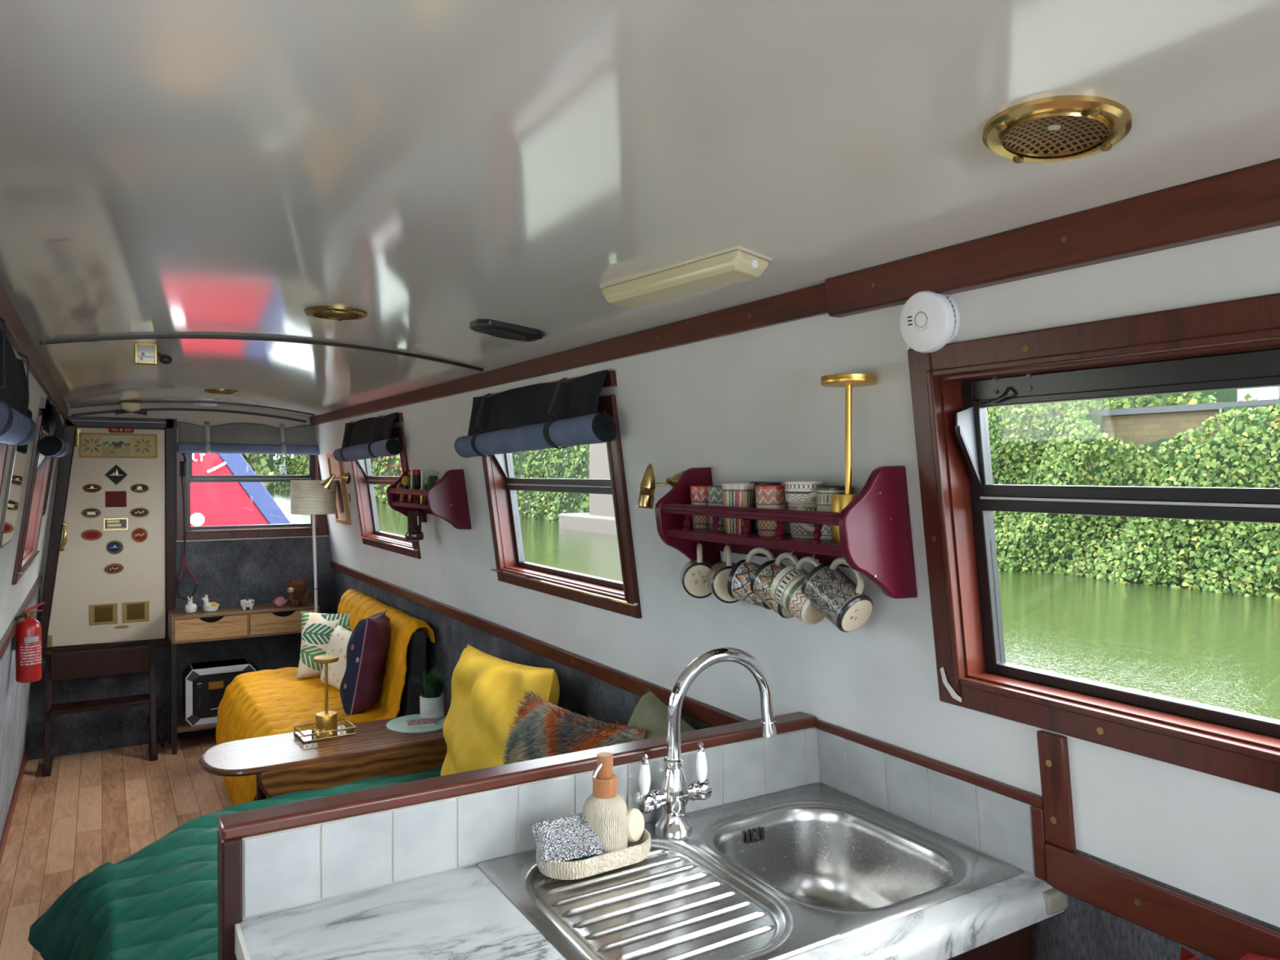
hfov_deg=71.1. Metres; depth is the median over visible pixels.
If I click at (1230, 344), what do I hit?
window
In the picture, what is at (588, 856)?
sponge
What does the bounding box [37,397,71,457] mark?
blind
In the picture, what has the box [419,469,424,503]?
bud vase
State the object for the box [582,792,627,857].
bottle
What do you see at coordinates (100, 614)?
vent grille
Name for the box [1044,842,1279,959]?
trim
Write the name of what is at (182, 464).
cable bundle
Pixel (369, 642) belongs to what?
cushion
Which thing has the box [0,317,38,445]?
blind
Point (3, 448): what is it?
window
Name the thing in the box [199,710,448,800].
table
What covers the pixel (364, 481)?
window
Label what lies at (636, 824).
round scrubber
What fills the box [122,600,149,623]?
vent grille
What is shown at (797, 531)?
patterned cup
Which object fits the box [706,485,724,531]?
patterned cup
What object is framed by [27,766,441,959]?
throw
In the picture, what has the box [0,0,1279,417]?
ceiling
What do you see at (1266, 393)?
house
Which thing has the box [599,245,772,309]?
strip light
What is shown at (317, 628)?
cushion
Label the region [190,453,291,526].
moored boat
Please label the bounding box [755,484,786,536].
patterned cup
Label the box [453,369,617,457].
blind
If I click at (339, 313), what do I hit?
ceiling vent
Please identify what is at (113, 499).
plaque
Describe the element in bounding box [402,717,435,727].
booklet
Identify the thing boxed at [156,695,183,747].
power cable
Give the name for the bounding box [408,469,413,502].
bud vase
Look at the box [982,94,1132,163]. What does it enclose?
ceiling vent
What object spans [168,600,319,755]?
console desk
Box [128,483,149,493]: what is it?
plaque
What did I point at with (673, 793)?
mixer tap
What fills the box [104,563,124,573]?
plaque
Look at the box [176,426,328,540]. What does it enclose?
window
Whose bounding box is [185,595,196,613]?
figurine
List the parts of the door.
handle, sill, painted panel, latch plate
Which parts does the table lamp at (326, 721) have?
stem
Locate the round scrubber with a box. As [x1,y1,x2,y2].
[627,808,644,842]
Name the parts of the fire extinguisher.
handle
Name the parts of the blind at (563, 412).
fabric panel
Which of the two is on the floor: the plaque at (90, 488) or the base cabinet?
the base cabinet
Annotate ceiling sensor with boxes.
[194,402,217,407]
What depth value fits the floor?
4.15 m
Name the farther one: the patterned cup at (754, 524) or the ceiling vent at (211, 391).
the ceiling vent at (211, 391)
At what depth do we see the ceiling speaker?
2.31 m
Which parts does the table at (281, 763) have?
edge moulding, leg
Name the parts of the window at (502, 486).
hopper frame, curtain rail, metal frame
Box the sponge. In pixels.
[566,854,595,861]
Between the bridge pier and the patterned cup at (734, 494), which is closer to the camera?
the patterned cup at (734, 494)
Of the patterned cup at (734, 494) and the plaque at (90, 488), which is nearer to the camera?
the patterned cup at (734, 494)
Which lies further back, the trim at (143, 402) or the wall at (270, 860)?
the trim at (143, 402)
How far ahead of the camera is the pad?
1.42 m
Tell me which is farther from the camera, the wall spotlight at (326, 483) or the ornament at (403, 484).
the wall spotlight at (326, 483)
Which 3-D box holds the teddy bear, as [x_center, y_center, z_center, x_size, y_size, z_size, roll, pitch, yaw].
[-2.075,0.681,5.448,0.143,0.172,0.124,0,1,-31]
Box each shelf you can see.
[170,716,217,733]
[386,469,471,528]
[654,465,917,599]
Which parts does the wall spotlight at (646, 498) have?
lamp shade, arm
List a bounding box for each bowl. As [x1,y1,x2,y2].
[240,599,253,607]
[816,485,853,540]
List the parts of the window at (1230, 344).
metal frame, hopper frame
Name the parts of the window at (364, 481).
hopper frame, curtain rail, metal frame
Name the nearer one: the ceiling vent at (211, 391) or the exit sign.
the ceiling vent at (211, 391)
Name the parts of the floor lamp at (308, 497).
lamp shade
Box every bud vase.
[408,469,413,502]
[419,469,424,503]
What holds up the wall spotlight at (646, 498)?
attached to the wall at (753, 405)
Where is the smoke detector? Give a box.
[899,290,959,353]
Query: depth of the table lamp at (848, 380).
1.57 m
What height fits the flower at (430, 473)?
0.027 m
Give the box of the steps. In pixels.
[42,643,157,777]
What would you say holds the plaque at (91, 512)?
attached to the door
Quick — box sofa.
[254,628,426,800]
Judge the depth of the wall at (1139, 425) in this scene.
10.87 m
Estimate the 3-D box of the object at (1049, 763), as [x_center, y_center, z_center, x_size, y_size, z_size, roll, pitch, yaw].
[-0.333,0.122,2.865,0.135,0.936,4.558,0,1,-31]
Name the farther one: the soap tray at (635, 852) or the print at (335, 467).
the print at (335, 467)
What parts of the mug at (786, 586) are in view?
handle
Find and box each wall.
[0,345,63,839]
[26,404,336,760]
[217,711,819,959]
[314,226,1279,959]
[987,399,1279,446]
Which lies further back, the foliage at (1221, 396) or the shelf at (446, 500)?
the foliage at (1221, 396)
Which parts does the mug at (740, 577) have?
handle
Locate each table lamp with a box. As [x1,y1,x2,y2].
[313,654,338,735]
[820,373,876,543]
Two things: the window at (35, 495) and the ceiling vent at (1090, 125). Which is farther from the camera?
the window at (35, 495)
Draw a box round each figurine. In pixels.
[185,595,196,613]
[201,595,219,612]
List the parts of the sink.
bowl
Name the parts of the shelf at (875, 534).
panel, rail, rail, panel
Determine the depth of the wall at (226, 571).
5.34 m
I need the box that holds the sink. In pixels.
[476,782,1024,959]
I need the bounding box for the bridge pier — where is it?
[559,442,617,535]
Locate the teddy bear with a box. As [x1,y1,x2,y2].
[287,577,311,605]
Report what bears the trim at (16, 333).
attached to the wall at (15, 696)
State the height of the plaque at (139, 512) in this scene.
0.062 m
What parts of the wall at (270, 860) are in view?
post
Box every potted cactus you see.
[407,469,419,502]
[424,478,427,498]
[426,469,439,489]
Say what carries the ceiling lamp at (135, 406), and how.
attached to the ceiling
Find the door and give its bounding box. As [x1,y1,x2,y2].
[39,416,177,657]
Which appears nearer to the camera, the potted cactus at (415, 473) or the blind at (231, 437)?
the potted cactus at (415, 473)
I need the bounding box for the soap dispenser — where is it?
[582,751,627,857]
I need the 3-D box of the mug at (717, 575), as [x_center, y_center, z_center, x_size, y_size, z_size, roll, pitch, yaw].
[0.187,0.200,1.914,0.084,0.121,0.093,0,0,-1]
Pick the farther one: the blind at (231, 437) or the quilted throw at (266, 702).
the blind at (231, 437)
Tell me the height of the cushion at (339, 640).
0.321 m
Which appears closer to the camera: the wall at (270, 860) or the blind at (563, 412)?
the wall at (270, 860)
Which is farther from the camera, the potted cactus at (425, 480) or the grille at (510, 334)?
the potted cactus at (425, 480)
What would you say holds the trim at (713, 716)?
attached to the wall at (753, 405)
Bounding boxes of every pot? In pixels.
[407,494,417,502]
[419,693,444,719]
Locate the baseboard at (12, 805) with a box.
[0,745,28,864]
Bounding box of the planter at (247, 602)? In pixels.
[240,595,253,609]
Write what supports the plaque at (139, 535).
attached to the door
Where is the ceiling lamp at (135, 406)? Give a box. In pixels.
[115,400,146,415]
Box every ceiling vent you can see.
[204,389,237,394]
[304,306,367,321]
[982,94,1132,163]
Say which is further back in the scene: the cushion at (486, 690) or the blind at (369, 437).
the blind at (369, 437)
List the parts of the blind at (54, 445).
fabric panel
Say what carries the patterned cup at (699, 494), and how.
on the shelf at (875, 534)
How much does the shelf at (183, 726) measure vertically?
0.020 m
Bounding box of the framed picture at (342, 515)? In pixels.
[326,453,351,524]
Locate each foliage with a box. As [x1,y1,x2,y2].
[241,453,274,491]
[290,389,1279,457]
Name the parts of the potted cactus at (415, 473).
stem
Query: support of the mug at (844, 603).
hanging from the shelf at (875, 534)
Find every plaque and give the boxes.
[80,506,102,518]
[80,528,102,540]
[81,482,102,493]
[103,517,128,530]
[104,464,128,484]
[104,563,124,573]
[105,491,126,506]
[106,539,123,554]
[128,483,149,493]
[128,506,149,517]
[131,527,147,542]
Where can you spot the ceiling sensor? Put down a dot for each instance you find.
(200, 405)
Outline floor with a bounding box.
[0,734,233,959]
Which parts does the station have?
panel, panel, panel, panel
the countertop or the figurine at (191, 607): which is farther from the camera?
the figurine at (191, 607)
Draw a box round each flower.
[408,469,419,475]
[426,469,439,475]
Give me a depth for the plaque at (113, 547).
5.11 m
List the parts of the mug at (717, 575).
handle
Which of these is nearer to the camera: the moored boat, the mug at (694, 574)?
the mug at (694, 574)
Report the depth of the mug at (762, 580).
1.74 m
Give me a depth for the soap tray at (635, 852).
1.41 m
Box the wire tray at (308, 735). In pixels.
[293,718,355,742]
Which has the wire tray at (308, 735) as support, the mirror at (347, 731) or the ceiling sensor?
the mirror at (347, 731)
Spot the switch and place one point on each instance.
(753, 263)
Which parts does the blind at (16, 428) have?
fabric panel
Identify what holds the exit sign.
attached to the door
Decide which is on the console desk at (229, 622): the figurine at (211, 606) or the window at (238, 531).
the figurine at (211, 606)
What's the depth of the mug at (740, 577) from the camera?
1.81 m
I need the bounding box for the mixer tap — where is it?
[633,647,777,835]
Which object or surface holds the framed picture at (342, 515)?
attached to the wall at (753, 405)
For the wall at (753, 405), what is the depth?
1.73 m
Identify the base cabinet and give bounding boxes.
[947,924,1032,959]
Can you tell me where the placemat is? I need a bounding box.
[386,714,446,733]
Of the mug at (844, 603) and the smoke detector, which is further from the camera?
the mug at (844, 603)
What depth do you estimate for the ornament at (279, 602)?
5.35 m
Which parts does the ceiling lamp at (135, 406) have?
lamp shade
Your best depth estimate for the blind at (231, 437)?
5.42 m
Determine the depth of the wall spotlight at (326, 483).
5.01 m
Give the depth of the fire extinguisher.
3.45 m
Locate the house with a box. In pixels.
[1237,386,1279,401]
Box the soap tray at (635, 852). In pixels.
[536,828,650,879]
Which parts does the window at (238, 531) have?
metal frame, hopper frame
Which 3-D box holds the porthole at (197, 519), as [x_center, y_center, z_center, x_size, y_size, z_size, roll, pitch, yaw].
[-3.553,0.318,7.190,0.108,0.108,0.020,0,1,-31]
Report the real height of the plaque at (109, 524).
0.068 m
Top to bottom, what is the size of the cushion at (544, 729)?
0.476 m
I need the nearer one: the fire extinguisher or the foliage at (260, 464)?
the fire extinguisher
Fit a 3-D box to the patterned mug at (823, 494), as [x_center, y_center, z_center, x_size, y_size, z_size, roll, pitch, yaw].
[0.343,0.061,1.662,0.105,0.099,0.068,0,1,21]
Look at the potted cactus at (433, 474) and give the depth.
3.54 m
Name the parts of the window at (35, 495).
curtain rail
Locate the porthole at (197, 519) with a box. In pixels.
[190,512,204,526]
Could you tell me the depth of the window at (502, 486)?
2.81 m
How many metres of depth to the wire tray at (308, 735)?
3.33 m
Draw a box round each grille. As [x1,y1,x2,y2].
[89,603,117,626]
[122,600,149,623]
[483,328,528,340]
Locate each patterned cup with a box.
[689,485,711,528]
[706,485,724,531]
[721,482,754,533]
[748,481,781,533]
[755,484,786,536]
[784,481,823,503]
[787,502,817,538]
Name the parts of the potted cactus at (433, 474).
stem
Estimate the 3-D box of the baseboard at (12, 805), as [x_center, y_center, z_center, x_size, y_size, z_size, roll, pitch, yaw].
[-1.421,1.523,1.684,0.020,0.085,7.530,0,1,-31]
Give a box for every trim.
[0,280,68,419]
[0,575,42,661]
[40,334,483,371]
[70,400,315,415]
[71,408,306,422]
[309,282,827,426]
[330,560,750,726]
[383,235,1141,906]
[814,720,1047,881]
[825,158,1279,317]
[1036,729,1075,851]
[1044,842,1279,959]
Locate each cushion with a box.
[296,611,351,678]
[320,625,351,689]
[339,609,391,715]
[440,644,559,776]
[500,689,646,764]
[626,688,695,739]
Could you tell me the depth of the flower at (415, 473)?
3.75 m
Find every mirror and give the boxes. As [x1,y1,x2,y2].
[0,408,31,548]
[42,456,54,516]
[297,724,354,741]
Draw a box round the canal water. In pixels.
[268,489,1279,719]
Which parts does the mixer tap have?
lever, lever, spout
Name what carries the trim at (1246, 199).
attached to the wall at (753, 405)
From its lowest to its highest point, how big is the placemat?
0.004 m
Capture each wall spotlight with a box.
[320,472,350,489]
[636,463,684,509]
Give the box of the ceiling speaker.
[469,319,542,342]
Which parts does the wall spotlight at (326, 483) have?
lamp shade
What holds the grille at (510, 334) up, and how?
attached to the ceiling speaker
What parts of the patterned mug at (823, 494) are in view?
handle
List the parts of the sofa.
backrest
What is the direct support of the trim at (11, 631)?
attached to the wall at (15, 696)
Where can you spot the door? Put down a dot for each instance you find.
(92, 609)
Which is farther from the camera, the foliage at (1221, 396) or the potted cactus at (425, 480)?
the foliage at (1221, 396)
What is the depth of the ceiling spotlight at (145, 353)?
2.68 m
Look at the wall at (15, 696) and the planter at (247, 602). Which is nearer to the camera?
the wall at (15, 696)
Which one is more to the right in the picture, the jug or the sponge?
the sponge
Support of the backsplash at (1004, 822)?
attached to the wall at (753, 405)
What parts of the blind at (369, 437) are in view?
fabric panel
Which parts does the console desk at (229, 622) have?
leg, leg, drawer, drawer interior, drawer, drawer interior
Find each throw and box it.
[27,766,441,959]
[215,589,435,805]
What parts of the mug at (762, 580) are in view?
handle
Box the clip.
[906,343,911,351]
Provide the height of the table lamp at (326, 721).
0.283 m
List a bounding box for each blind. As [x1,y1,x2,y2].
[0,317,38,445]
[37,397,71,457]
[177,421,319,454]
[333,412,403,462]
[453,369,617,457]
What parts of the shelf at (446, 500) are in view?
panel, rail, rail, panel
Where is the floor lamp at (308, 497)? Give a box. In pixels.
[290,480,336,613]
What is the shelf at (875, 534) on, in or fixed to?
attached to the wall at (753, 405)
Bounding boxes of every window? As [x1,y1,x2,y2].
[0,443,8,496]
[11,414,51,585]
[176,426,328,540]
[351,426,421,559]
[481,394,641,618]
[907,293,1279,793]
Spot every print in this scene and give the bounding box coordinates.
[20,641,41,666]
[331,463,345,514]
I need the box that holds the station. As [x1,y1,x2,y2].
[182,657,256,726]
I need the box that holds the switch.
[750,259,758,268]
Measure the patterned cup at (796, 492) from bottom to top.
0.041 m
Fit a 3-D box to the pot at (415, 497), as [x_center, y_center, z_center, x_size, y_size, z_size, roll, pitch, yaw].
[-0.951,0.070,3.765,0.056,0.044,0.056,0,1,-31]
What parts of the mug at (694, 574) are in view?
handle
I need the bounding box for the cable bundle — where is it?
[176,453,198,600]
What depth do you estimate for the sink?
1.43 m
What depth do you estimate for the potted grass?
3.54 m
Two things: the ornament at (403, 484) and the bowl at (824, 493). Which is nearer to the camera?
the bowl at (824, 493)
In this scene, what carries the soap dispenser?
on the soap tray at (635, 852)
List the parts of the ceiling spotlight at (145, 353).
frame, swivel arm, swivel knob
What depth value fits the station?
5.13 m
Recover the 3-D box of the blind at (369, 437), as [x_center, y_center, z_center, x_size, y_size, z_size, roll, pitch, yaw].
[-1.355,-0.200,4.418,0.092,0.213,1.059,0,1,-31]
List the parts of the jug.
handle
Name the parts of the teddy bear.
arm, leg, leg, arm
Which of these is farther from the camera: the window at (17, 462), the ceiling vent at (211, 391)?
the ceiling vent at (211, 391)
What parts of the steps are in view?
rail, rail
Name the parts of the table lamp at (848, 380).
stem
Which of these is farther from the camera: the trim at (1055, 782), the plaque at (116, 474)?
the plaque at (116, 474)
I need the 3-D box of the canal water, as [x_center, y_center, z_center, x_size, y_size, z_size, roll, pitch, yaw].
[-16.694,0.991,37.233,12.600,0.001,99.000,0,1,-31]
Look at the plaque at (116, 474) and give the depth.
5.11 m
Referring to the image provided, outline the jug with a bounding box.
[404,510,424,541]
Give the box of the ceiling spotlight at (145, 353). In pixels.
[134,342,172,365]
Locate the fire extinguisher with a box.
[10,601,44,683]
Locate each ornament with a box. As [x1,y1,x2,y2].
[272,596,287,607]
[396,475,408,501]
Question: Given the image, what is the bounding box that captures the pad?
[529,812,606,868]
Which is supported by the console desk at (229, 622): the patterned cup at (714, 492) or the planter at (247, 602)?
the planter at (247, 602)
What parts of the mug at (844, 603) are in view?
handle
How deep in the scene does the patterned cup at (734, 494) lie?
1.80 m
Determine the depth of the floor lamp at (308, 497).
5.14 m
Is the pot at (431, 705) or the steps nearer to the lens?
the pot at (431, 705)
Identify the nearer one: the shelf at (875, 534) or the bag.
the bag
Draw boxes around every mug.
[680,543,712,598]
[706,545,739,603]
[727,546,775,609]
[750,551,799,618]
[769,556,825,625]
[796,485,853,540]
[801,557,873,632]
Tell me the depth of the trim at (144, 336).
2.66 m
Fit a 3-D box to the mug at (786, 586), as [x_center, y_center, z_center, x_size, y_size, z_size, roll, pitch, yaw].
[0.308,0.208,1.697,0.084,0.128,0.115,0,1,-39]
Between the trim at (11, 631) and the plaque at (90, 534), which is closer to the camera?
the trim at (11, 631)
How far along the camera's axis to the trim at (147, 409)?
5.32 m
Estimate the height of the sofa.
0.888 m
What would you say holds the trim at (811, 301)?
attached to the wall at (753, 405)
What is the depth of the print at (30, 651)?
3.45 m
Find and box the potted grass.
[408,666,452,719]
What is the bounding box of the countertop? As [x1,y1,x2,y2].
[235,782,1067,959]
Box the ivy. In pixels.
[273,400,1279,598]
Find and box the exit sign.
[108,427,133,432]
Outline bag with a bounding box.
[1180,946,1279,959]

